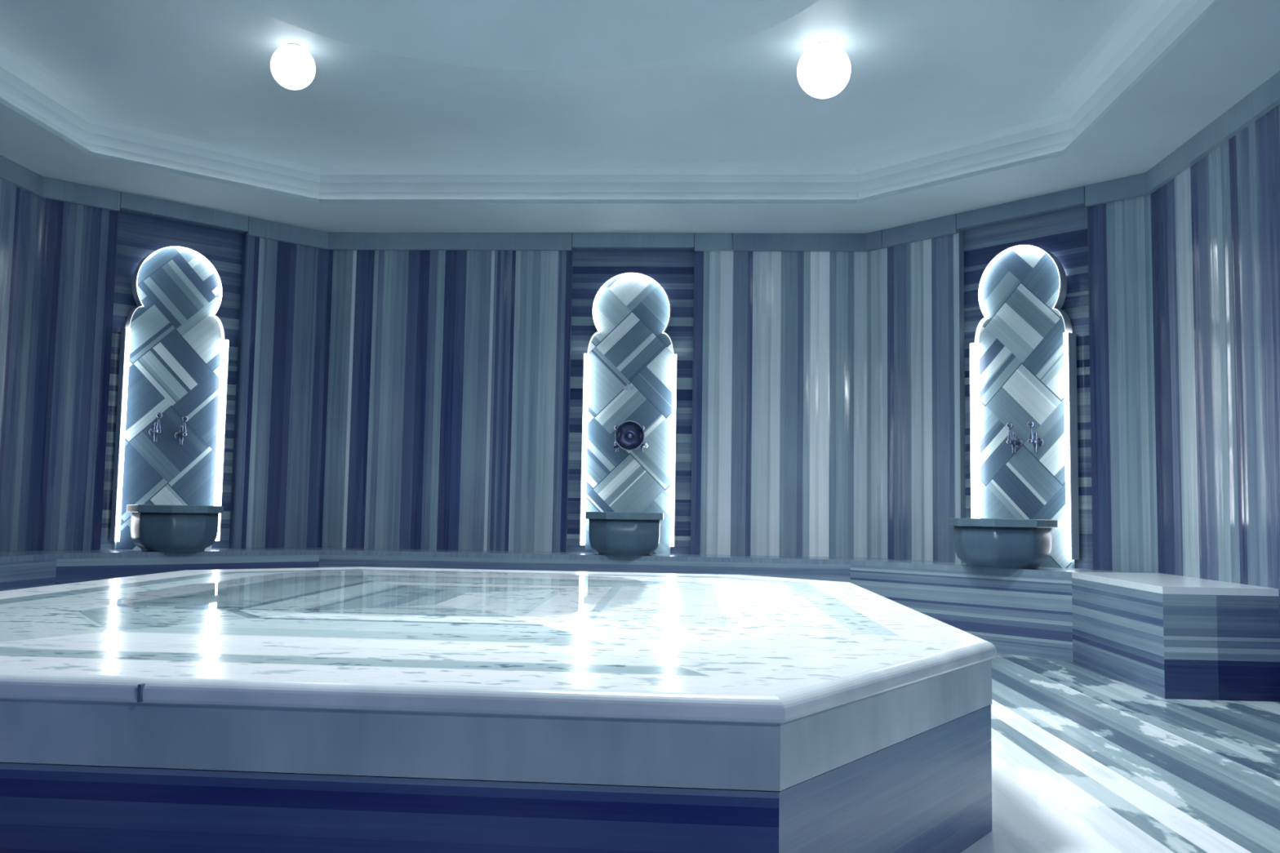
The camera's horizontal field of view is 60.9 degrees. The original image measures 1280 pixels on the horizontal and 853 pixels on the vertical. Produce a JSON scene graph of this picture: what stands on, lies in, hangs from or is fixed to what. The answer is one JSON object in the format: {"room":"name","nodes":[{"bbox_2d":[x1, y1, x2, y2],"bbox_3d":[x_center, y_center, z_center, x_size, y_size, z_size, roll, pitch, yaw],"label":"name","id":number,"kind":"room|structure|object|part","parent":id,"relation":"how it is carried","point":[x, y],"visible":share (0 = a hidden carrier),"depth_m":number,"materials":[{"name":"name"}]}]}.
{"room":"spa","nodes":[
{"label":"spa","id":0,"kind":"room"},
{"bbox_2d":[0,178,38,551],"bbox_3d":[-3.616,-0.397,2.774,0.001,2.569,6.658,1,-4,3],"label":"wall","id":1,"kind":"structure","parent":0,"point":[18,206],"depth_m":5.97,"materials":[{"name":"stone"}]},
{"bbox_2d":[0,154,43,196],"bbox_3d":[-3.581,-1.620,2.868,0.030,0.115,6.658,1,-4,3],"label":"trim","id":2,"kind":"structure","parent":1,"relation":"attached to","point":[11,172],"depth_m":5.98,"materials":[{"name":"stone"}]},
{"bbox_2d":[17,196,327,551],"bbox_3d":[-2.801,-0.081,6.693,1.756,2.569,0.055,5,-6,-42],"label":"wall","id":3,"kind":"structure","parent":0,"point":[271,311],"depth_m":6.60,"materials":[{"name":"stone"}]},
{"bbox_2d":[109,245,229,550],"bbox_3d":[-2.841,-0.180,6.609,0.610,1.841,0.135,5,-6,-42],"label":"panel","id":4,"kind":"object","parent":3,"relation":"attached to","point":[174,357],"visible":0.96,"depth_m":6.60,"materials":[{"name":"stone"}]},
{"bbox_2d":[148,412,162,441],"bbox_3d":[-2.877,0.003,6.474,0.048,0.170,0.120,5,-6,-42],"label":"water tap","id":5,"kind":"object","parent":4,"relation":"attached to","point":[153,432],"visible":1,"depth_m":6.46,"materials":[{"name":"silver metal"}]},
{"bbox_3d":[-2.885,0.065,6.477,0.024,0.046,0.024,5,-6,-42],"label":"spout","id":6,"kind":"part","parent":5,"relation":"part of","materials":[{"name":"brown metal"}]},
{"bbox_3d":[-2.854,-0.015,6.450,0.024,0.070,0.024,5,-6,-42],"label":"stem","id":7,"kind":"part","parent":5,"relation":"part of","materials":[{"name":"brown metal"}]},
{"bbox_3d":[-2.853,-0.065,6.454,0.038,0.037,0.037,5,-6,-42],"label":"handle","id":8,"kind":"part","parent":5,"relation":"part of","materials":[{"name":"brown metal"}]},
{"bbox_2d":[124,245,224,340],"bbox_3d":[-2.822,-0.829,6.650,0.568,0.541,0.074,5,-6,-42],"label":"light","id":9,"kind":"object","parent":4,"relation":"attached to","point":[177,291],"depth_m":6.65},
{"bbox_2d":[174,415,187,444],"bbox_3d":[-2.766,0.022,6.573,0.048,0.170,0.120,5,-6,-42],"label":"water tap","id":10,"kind":"object","parent":4,"relation":"attached to","point":[180,435],"visible":1,"depth_m":6.56,"materials":[{"name":"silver metal"}]},
{"bbox_3d":[-2.773,0.085,6.576,0.024,0.046,0.024,5,-6,-42],"label":"spout","id":11,"kind":"part","parent":10,"relation":"part of","materials":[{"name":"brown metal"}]},
{"bbox_3d":[-2.742,0.005,6.548,0.024,0.070,0.024,5,-6,-42],"label":"stem","id":12,"kind":"part","parent":10,"relation":"part of","materials":[{"name":"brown metal"}]},
{"bbox_3d":[-2.741,-0.046,6.553,0.038,0.037,0.037,5,-6,-42],"label":"handle","id":13,"kind":"part","parent":10,"relation":"part of","materials":[{"name":"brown metal"}]},
{"bbox_2d":[39,176,328,249],"bbox_3d":[-2.753,-1.306,6.756,1.756,0.115,0.030,5,-6,-42],"label":"trim","id":14,"kind":"structure","parent":3,"relation":"attached to","point":[52,188],"depth_m":6.67,"materials":[{"name":"stone"}]},
{"bbox_2d":[315,234,866,557],"bbox_3d":[-0.327,-0.002,7.184,3.607,2.569,0.055,1,-4,3],"label":"wall","id":15,"kind":"structure","parent":0,"point":[451,412],"depth_m":7.18,"materials":[{"name":"stone"}]},
{"bbox_2d":[327,231,866,251],"bbox_3d":[-0.310,-1.229,7.237,3.607,0.115,0.030,1,-4,3],"label":"trim","id":16,"kind":"structure","parent":15,"relation":"attached to","point":[704,242],"depth_m":7.22,"materials":[{"name":"stone"}]},
{"bbox_2d":[579,272,677,554],"bbox_3d":[-0.066,-0.094,7.137,0.610,1.841,0.135,1,-4,3],"label":"panel","id":17,"kind":"object","parent":15,"relation":"attached to","point":[632,345],"visible":0.99,"depth_m":7.13,"materials":[{"name":"stone"}]},
{"bbox_2d":[613,425,618,451],"bbox_3d":[-0.148,0.078,7.060,0.048,0.170,0.120,1,-4,3],"label":"water tap","id":18,"kind":"object","parent":17,"relation":"attached to","point":[615,426],"visible":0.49,"depth_m":7.03,"materials":[{"name":"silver metal"}]},
{"bbox_2d":[623,383,634,390],"bbox_3d":[-0.073,-0.260,7.128,0.068,0.040,0.029,1,-4,3],"label":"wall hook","id":19,"kind":"object","parent":17,"relation":"attached to","point":[628,387],"visible":1,"depth_m":7.14,"materials":[{"name":"grey metal"}]},
{"bbox_2d":[586,272,674,354],"bbox_3d":[-0.057,-0.743,7.175,0.568,0.541,0.074,1,-4,3],"label":"light","id":20,"kind":"object","parent":17,"relation":"attached to","point":[631,313],"depth_m":7.18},
{"bbox_2d":[640,425,645,452],"bbox_3d":[0.012,0.080,7.051,0.048,0.170,0.120,1,-4,3],"label":"water tap","id":21,"kind":"object","parent":17,"relation":"attached to","point":[642,426],"visible":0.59,"depth_m":7.05,"materials":[{"name":"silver metal"}]},
{"bbox_2d":[613,420,648,450],"bbox_3d":[-0.056,0.064,7.034,0.223,0.193,0.167,1,-4,3],"label":"bowl","id":22,"kind":"object","parent":21,"relation":"hanging from","point":[629,435],"visible":1,"depth_m":6.98,"materials":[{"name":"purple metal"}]},
{"bbox_3d":[0.011,0.142,7.057,0.024,0.046,0.024,1,-4,3],"label":"spout","id":23,"kind":"part","parent":21,"relation":"part of","materials":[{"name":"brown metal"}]},
{"bbox_2d":[0,0,1279,234],"bbox_3d":[-0.490,-1.837,3.341,6.145,0.491,7.900,1,-4,3],"label":"ceiling","id":24,"kind":"structure","parent":0,"point":[414,116],"depth_m":5.45,"materials":[{"name":"paint"}]},
{"bbox_2d":[270,43,315,89],"bbox_3d":[-1.565,-1.621,4.910,0.195,0.195,0.195,1,-4,3],"label":"ceiling lamp","id":25,"kind":"object","parent":24,"relation":"attached to","point":[292,66],"visible":1,"depth_m":4.84,"materials":[{"name":"white glass"}]},
{"bbox_2d":[796,41,850,98],"bbox_3d":[0.812,-1.571,4.807,0.235,0.234,0.235,1,-4,3],"label":"ceiling lamp","id":26,"kind":"object","parent":24,"relation":"attached to","point":[824,69],"visible":1,"depth_m":4.72,"materials":[{"name":"white glass"}]},
{"bbox_2d":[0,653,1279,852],"bbox_3d":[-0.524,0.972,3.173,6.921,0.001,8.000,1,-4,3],"label":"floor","id":27,"kind":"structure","parent":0,"point":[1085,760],"depth_m":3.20,"materials":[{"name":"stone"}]},
{"bbox_2d":[0,551,57,591],"bbox_3d":[-3.322,0.859,5.247,0.345,0.456,1.508,1,-4,3],"label":"bench","id":28,"kind":"object","parent":27,"relation":"on","point":[19,570],"visible":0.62,"depth_m":5.58,"materials":[{"name":"blue stone"}]},
{"bbox_3d":[-3.318,0.646,5.263,0.345,0.030,1.508,1,-4,3],"label":"seat","id":29,"kind":"part","parent":28,"relation":"part of","materials":[{"name":"stone"}]},
{"bbox_2d":[26,547,319,585],"bbox_3d":[-2.673,0.963,6.450,1.756,0.456,0.380,5,-6,-42],"label":"bench","id":30,"kind":"object","parent":27,"relation":"on","point":[72,566],"visible":0.4,"depth_m":6.19,"materials":[{"name":"blue stone"}]},
{"bbox_3d":[-2.669,0.750,6.466,1.756,0.030,0.380,5,-6,-42],"label":"seat","id":31,"kind":"part","parent":30,"relation":"part of","materials":[{"name":"stone"}]},
{"bbox_2d":[126,504,223,551],"bbox_3d":[-2.709,0.591,6.335,0.482,0.265,0.482,5,-6,-42],"label":"basin","id":32,"kind":"object","parent":30,"relation":"on","point":[153,528],"visible":1,"depth_m":6.15,"materials":[{"name":"stone"}]},
{"bbox_2d":[0,567,997,852],"bbox_3d":[-0.607,0.777,3.507,2.995,0.439,3.505,1,-4,3],"label":"platform","id":33,"kind":"object","parent":27,"relation":"on","point":[695,681],"visible":1,"depth_m":1.84,"materials":[{"name":"white stone"}]},
{"bbox_3d":[-0.667,0.718,1.794,1.778,0.290,0.050,1,-4,3],"label":"panel","id":34,"kind":"part","parent":33,"relation":"part of","materials":[{"name":"blue stone"}]},
{"bbox_3d":[-0.663,0.519,1.817,1.781,0.106,0.020,1,-4,5],"label":"apron panel","id":35,"kind":"part","parent":33,"relation":"part of","materials":[{"name":"stone"}]},
{"bbox_3d":[0.522,0.764,2.138,0.560,0.290,0.870,1,-4,3],"label":"panel","id":36,"kind":"part","parent":33,"relation":"part of","materials":[{"name":"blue stone"}]},
{"bbox_3d":[0.519,0.565,2.157,0.578,0.106,0.882,1,-4,3],"label":"apron panel","id":37,"kind":"part","parent":33,"relation":"part of","materials":[{"name":"stone"}]},
{"bbox_3d":[0.869,0.885,3.626,0.030,0.290,2.150,1,-4,3],"label":"panel","id":38,"kind":"part","parent":33,"relation":"part of","materials":[{"name":"stone"}]},
{"bbox_2d":[316,547,865,582],"bbox_3d":[-0.356,1.034,6.886,3.607,0.456,0.380,1,-4,3],"label":"bench","id":39,"kind":"object","parent":27,"relation":"on","point":[816,568],"visible":0.38,"depth_m":6.72,"materials":[{"name":"blue stone"}]},
{"bbox_3d":[-0.353,0.822,6.903,3.607,0.030,0.380,1,-4,3],"label":"seat","id":40,"kind":"part","parent":39,"relation":"part of","materials":[{"name":"stone"}]},
{"bbox_2d":[585,511,663,555],"bbox_3d":[-0.095,0.672,6.822,0.482,0.265,0.482,1,-4,3],"label":"basin","id":41,"kind":"object","parent":39,"relation":"on","point":[610,533],"visible":1,"depth_m":6.63,"materials":[{"name":"stone"}]},
{"bbox_2d":[850,557,1152,662],"bbox_3d":[1.925,1.016,6.168,0.380,0.456,1.834,5,-6,-42],"label":"bench","id":42,"kind":"object","parent":27,"relation":"on","point":[1023,612],"visible":0.72,"depth_m":5.91,"materials":[{"name":"blue stone"}]},
{"bbox_3d":[1.752,1.022,6.092,0.020,0.426,1.400,5,-6,-42],"label":"panel","id":43,"kind":"part","parent":42,"relation":"part of","materials":[{"name":"stone"}]},
{"bbox_3d":[1.929,0.803,6.185,0.380,0.030,1.834,5,-6,-42],"label":"seat","id":44,"kind":"part","parent":42,"relation":"part of","materials":[{"name":"stone"}]},
{"bbox_2d":[948,518,1057,568],"bbox_3d":[1.993,0.641,5.986,0.530,0.265,0.530,5,-6,-42],"label":"basin","id":45,"kind":"object","parent":42,"relation":"on","point":[982,543],"visible":1,"depth_m":5.79,"materials":[{"name":"stone"}]},
{"bbox_2d":[1071,572,1279,702],"bbox_3d":[2.416,0.936,5.042,0.464,0.456,1.173,1,-4,3],"label":"bench","id":46,"kind":"object","parent":27,"relation":"on","point":[1165,636],"visible":1,"depth_m":4.48,"materials":[{"name":"blue stone"}]},
{"bbox_3d":[2.192,0.946,5.017,0.020,0.426,1.100,1,-4,3],"label":"panel","id":47,"kind":"part","parent":46,"relation":"part of","materials":[{"name":"stone"}]},
{"bbox_3d":[2.419,0.724,5.059,0.464,0.030,1.173,1,-4,3],"label":"seat","id":48,"kind":"part","parent":46,"relation":"part of","materials":[{"name":"stone"}]},
{"bbox_3d":[2.260,0.905,4.474,0.215,0.426,0.020,1,-4,3],"label":"panel","id":49,"kind":"part","parent":46,"relation":"part of","materials":[{"name":"stone"}]},
{"bbox_3d":[2.492,0.908,4.461,0.249,0.426,0.020,1,-4,3],"label":"panel","id":50,"kind":"part","parent":46,"relation":"part of","materials":[{"name":"stone"}]},
{"bbox_2d":[866,194,1158,573],"bbox_3d":[2.104,-0.024,6.395,0.055,2.569,1.834,5,-6,-42],"label":"wall","id":51,"kind":"structure","parent":0,"point":[924,313],"depth_m":6.55,"materials":[{"name":"stone"}]},
{"bbox_2d":[865,173,1149,251],"bbox_3d":[2.093,-1.250,6.461,0.030,0.115,1.834,5,-6,-42],"label":"trim","id":52,"kind":"structure","parent":51,"relation":"attached to","point":[1131,186],"depth_m":6.36,"materials":[{"name":"stone"}]},
{"bbox_2d":[969,244,1079,568],"bbox_3d":[2.200,-0.127,6.238,0.135,1.841,0.610,5,-6,-42],"label":"panel","id":53,"kind":"object","parent":51,"relation":"attached to","point":[1023,365],"visible":0.98,"depth_m":6.22,"materials":[{"name":"stone"}]},
{"bbox_2d":[1006,422,1022,453],"bbox_3d":[2.126,0.063,6.200,0.120,0.170,0.048,5,-6,-42],"label":"water tap","id":54,"kind":"object","parent":53,"relation":"attached to","point":[1015,442],"visible":1,"depth_m":6.19,"materials":[{"name":"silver metal"}]},
{"bbox_3d":[2.100,0.045,6.178,0.024,0.070,0.024,5,-6,-42],"label":"stem","id":55,"kind":"part","parent":54,"relation":"part of","materials":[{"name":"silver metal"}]},
{"bbox_3d":[2.101,-0.006,6.182,0.037,0.037,0.038,5,-6,-42],"label":"handle","id":56,"kind":"part","parent":54,"relation":"part of","materials":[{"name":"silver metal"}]},
{"bbox_3d":[2.133,0.126,6.202,0.024,0.046,0.024,5,-6,-42],"label":"spout","id":57,"kind":"part","parent":54,"relation":"part of","materials":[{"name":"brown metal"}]},
{"bbox_2d":[974,244,1072,343],"bbox_3d":[2.201,-0.775,6.280,0.074,0.541,0.568,5,-6,-42],"label":"light","id":58,"kind":"object","parent":53,"relation":"attached to","point":[1022,291],"depth_m":6.28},
{"bbox_2d":[1026,421,1043,452],"bbox_3d":[2.212,0.057,6.105,0.120,0.170,0.048,5,-6,-42],"label":"water tap","id":59,"kind":"object","parent":53,"relation":"attached to","point":[1036,442],"visible":1,"depth_m":6.09,"materials":[{"name":"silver metal"}]},
{"bbox_3d":[2.187,-0.011,6.087,0.037,0.037,0.038,5,-6,-42],"label":"handle","id":60,"kind":"part","parent":59,"relation":"part of","materials":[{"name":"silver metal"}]},
{"bbox_3d":[2.186,0.039,6.083,0.024,0.070,0.024,5,-6,-42],"label":"stem","id":61,"kind":"part","parent":59,"relation":"part of","materials":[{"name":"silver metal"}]},
{"bbox_3d":[2.218,0.120,6.107,0.024,0.046,0.024,5,-6,-42],"label":"spout","id":62,"kind":"part","parent":59,"relation":"part of","materials":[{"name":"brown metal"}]},
{"bbox_2d":[1151,103,1279,625],"bbox_3d":[2.518,-0.326,2.408,0.001,2.569,6.603,1,-4,3],"label":"wall","id":63,"kind":"structure","parent":0,"point":[1215,224],"depth_m":4.98,"materials":[{"name":"stone"}]},
{"bbox_2d":[1145,70,1279,194],"bbox_3d":[2.523,-1.549,2.504,0.030,0.115,6.603,1,-4,3],"label":"trim","id":64,"kind":"structure","parent":63,"relation":"attached to","point":[1266,96],"depth_m":4.98,"materials":[{"name":"stone"}]}
]}

